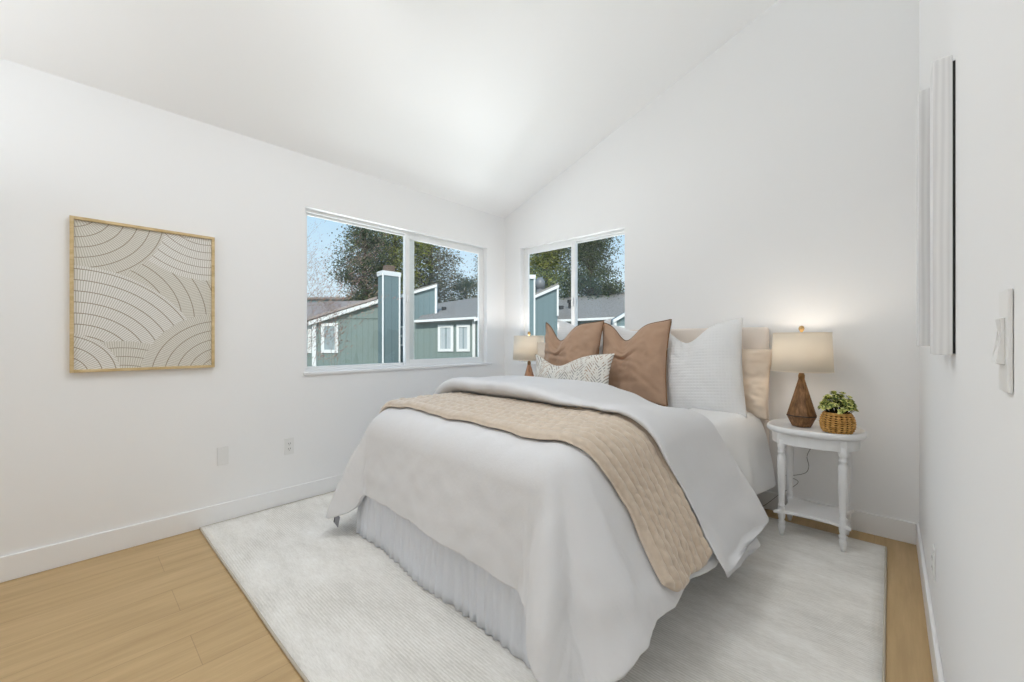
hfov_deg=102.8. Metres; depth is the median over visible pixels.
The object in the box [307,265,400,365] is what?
house
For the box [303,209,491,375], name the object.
window
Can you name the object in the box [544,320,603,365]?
pillow
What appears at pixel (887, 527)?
baseboard
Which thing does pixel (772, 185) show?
wall
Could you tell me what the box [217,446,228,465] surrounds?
wall plate
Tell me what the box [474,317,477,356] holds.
house
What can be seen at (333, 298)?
house
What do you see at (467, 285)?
evergreen tree
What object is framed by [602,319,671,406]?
pillow
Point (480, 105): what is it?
ceiling
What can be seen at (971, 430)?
wall
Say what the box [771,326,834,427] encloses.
table lamp
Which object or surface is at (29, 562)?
baseboard
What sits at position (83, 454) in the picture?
wall
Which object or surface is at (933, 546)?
wall outlet
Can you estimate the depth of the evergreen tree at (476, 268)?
36.09 m
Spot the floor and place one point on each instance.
(169, 609)
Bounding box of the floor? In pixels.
[0,508,933,681]
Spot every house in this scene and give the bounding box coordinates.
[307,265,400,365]
[307,297,352,302]
[307,300,363,365]
[401,283,438,361]
[414,297,477,358]
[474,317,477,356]
[530,275,535,335]
[535,277,558,338]
[557,292,624,324]
[611,312,624,327]
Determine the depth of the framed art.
2.39 m
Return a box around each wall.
[0,58,504,556]
[505,0,918,523]
[919,0,1023,681]
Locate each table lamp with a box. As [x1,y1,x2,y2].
[513,331,544,375]
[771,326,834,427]
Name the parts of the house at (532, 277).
corner trim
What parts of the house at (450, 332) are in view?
pane, pane, corner trim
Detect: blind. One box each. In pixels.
[441,328,450,348]
[460,327,466,348]
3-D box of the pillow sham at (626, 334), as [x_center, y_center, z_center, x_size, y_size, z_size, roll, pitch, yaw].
[1.017,0.172,3.377,0.581,0.646,0.190,0,0,44]
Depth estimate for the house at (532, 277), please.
17.00 m
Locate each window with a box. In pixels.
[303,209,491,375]
[518,229,624,364]
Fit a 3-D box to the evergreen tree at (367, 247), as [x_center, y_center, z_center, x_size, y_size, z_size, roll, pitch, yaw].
[-11.732,-3.392,31.968,6.563,14.398,6.970,0,0,28]
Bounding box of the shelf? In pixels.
[773,495,854,530]
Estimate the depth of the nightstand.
2.45 m
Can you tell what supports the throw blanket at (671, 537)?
on the duvet at (541, 517)
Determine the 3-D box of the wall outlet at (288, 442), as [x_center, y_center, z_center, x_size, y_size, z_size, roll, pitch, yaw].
[-1.638,0.773,3.009,0.008,0.120,0.064,0,0,43]
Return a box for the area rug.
[199,491,886,681]
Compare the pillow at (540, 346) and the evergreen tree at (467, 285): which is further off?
the evergreen tree at (467, 285)
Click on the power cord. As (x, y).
(809, 450)
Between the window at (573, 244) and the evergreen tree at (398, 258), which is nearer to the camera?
the window at (573, 244)
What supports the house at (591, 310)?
on the ground
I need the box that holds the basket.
[819,410,856,434]
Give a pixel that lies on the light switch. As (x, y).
(1003, 348)
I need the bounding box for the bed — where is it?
[356,327,775,668]
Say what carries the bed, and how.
on the area rug
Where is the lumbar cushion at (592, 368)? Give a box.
[535,353,614,384]
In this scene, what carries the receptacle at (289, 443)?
attached to the wall outlet at (288, 442)
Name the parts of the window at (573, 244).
sill, sliding sash, meeting rail, fixed sash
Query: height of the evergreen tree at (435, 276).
19.477 m
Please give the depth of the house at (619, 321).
18.00 m
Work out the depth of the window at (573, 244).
4.14 m
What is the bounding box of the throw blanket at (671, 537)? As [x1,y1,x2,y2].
[379,392,712,591]
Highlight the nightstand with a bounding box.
[767,419,866,551]
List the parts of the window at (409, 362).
fixed sash, sill, meeting rail, sliding sash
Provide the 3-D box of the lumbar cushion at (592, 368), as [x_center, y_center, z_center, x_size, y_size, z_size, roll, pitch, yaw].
[0.456,0.269,3.242,0.743,0.353,0.163,0,0,38]
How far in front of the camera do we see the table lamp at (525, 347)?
3.95 m
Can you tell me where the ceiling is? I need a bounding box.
[0,0,778,217]
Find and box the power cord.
[763,450,809,509]
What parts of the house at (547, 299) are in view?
rake trim, edge trim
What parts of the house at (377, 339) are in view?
corner trim, pane, rake trim, chimney corner trim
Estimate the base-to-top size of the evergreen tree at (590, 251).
17.989 m
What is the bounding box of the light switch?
[991,288,1012,393]
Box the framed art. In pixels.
[69,215,214,372]
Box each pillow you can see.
[537,342,544,358]
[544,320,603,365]
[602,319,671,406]
[742,349,771,419]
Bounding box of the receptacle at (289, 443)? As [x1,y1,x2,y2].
[287,441,291,450]
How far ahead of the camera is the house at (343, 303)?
25.26 m
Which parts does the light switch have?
plate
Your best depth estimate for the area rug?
1.77 m
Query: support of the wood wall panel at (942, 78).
attached to the wall at (971, 430)
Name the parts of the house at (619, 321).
rake trim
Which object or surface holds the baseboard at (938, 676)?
attached to the wall at (971, 430)
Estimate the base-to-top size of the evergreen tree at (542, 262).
16.810 m
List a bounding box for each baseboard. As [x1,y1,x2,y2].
[0,474,341,582]
[757,491,915,544]
[916,523,944,681]
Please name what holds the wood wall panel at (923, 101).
attached to the wall at (971, 430)
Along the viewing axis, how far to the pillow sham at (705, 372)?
2.84 m
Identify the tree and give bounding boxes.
[307,221,401,366]
[319,224,402,300]
[342,227,445,292]
[397,241,475,302]
[442,269,477,302]
[460,254,477,298]
[530,247,580,297]
[555,235,624,299]
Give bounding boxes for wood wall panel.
[917,88,929,345]
[930,55,954,354]
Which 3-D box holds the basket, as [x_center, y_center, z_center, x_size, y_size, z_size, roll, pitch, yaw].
[1.898,0.473,2.386,0.174,0.118,0.171,0,0,43]
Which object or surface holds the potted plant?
on the nightstand
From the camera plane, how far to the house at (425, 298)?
20.04 m
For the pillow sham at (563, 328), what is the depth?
3.81 m
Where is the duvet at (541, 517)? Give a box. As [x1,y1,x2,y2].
[325,375,768,681]
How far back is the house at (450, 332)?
18.50 m
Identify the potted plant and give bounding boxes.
[817,390,858,434]
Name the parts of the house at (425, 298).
rake trim, edge trim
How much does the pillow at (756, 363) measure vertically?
0.518 m
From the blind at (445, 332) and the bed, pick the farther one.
the blind at (445, 332)
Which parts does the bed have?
headboard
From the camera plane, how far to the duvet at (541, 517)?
1.67 m
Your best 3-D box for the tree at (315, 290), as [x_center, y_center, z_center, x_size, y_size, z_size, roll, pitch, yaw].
[-4.302,0.289,8.624,4.285,7.022,3.221,0,0,43]
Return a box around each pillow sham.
[557,318,610,353]
[611,323,671,339]
[666,318,747,418]
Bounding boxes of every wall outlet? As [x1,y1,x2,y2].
[284,437,293,454]
[932,544,935,581]

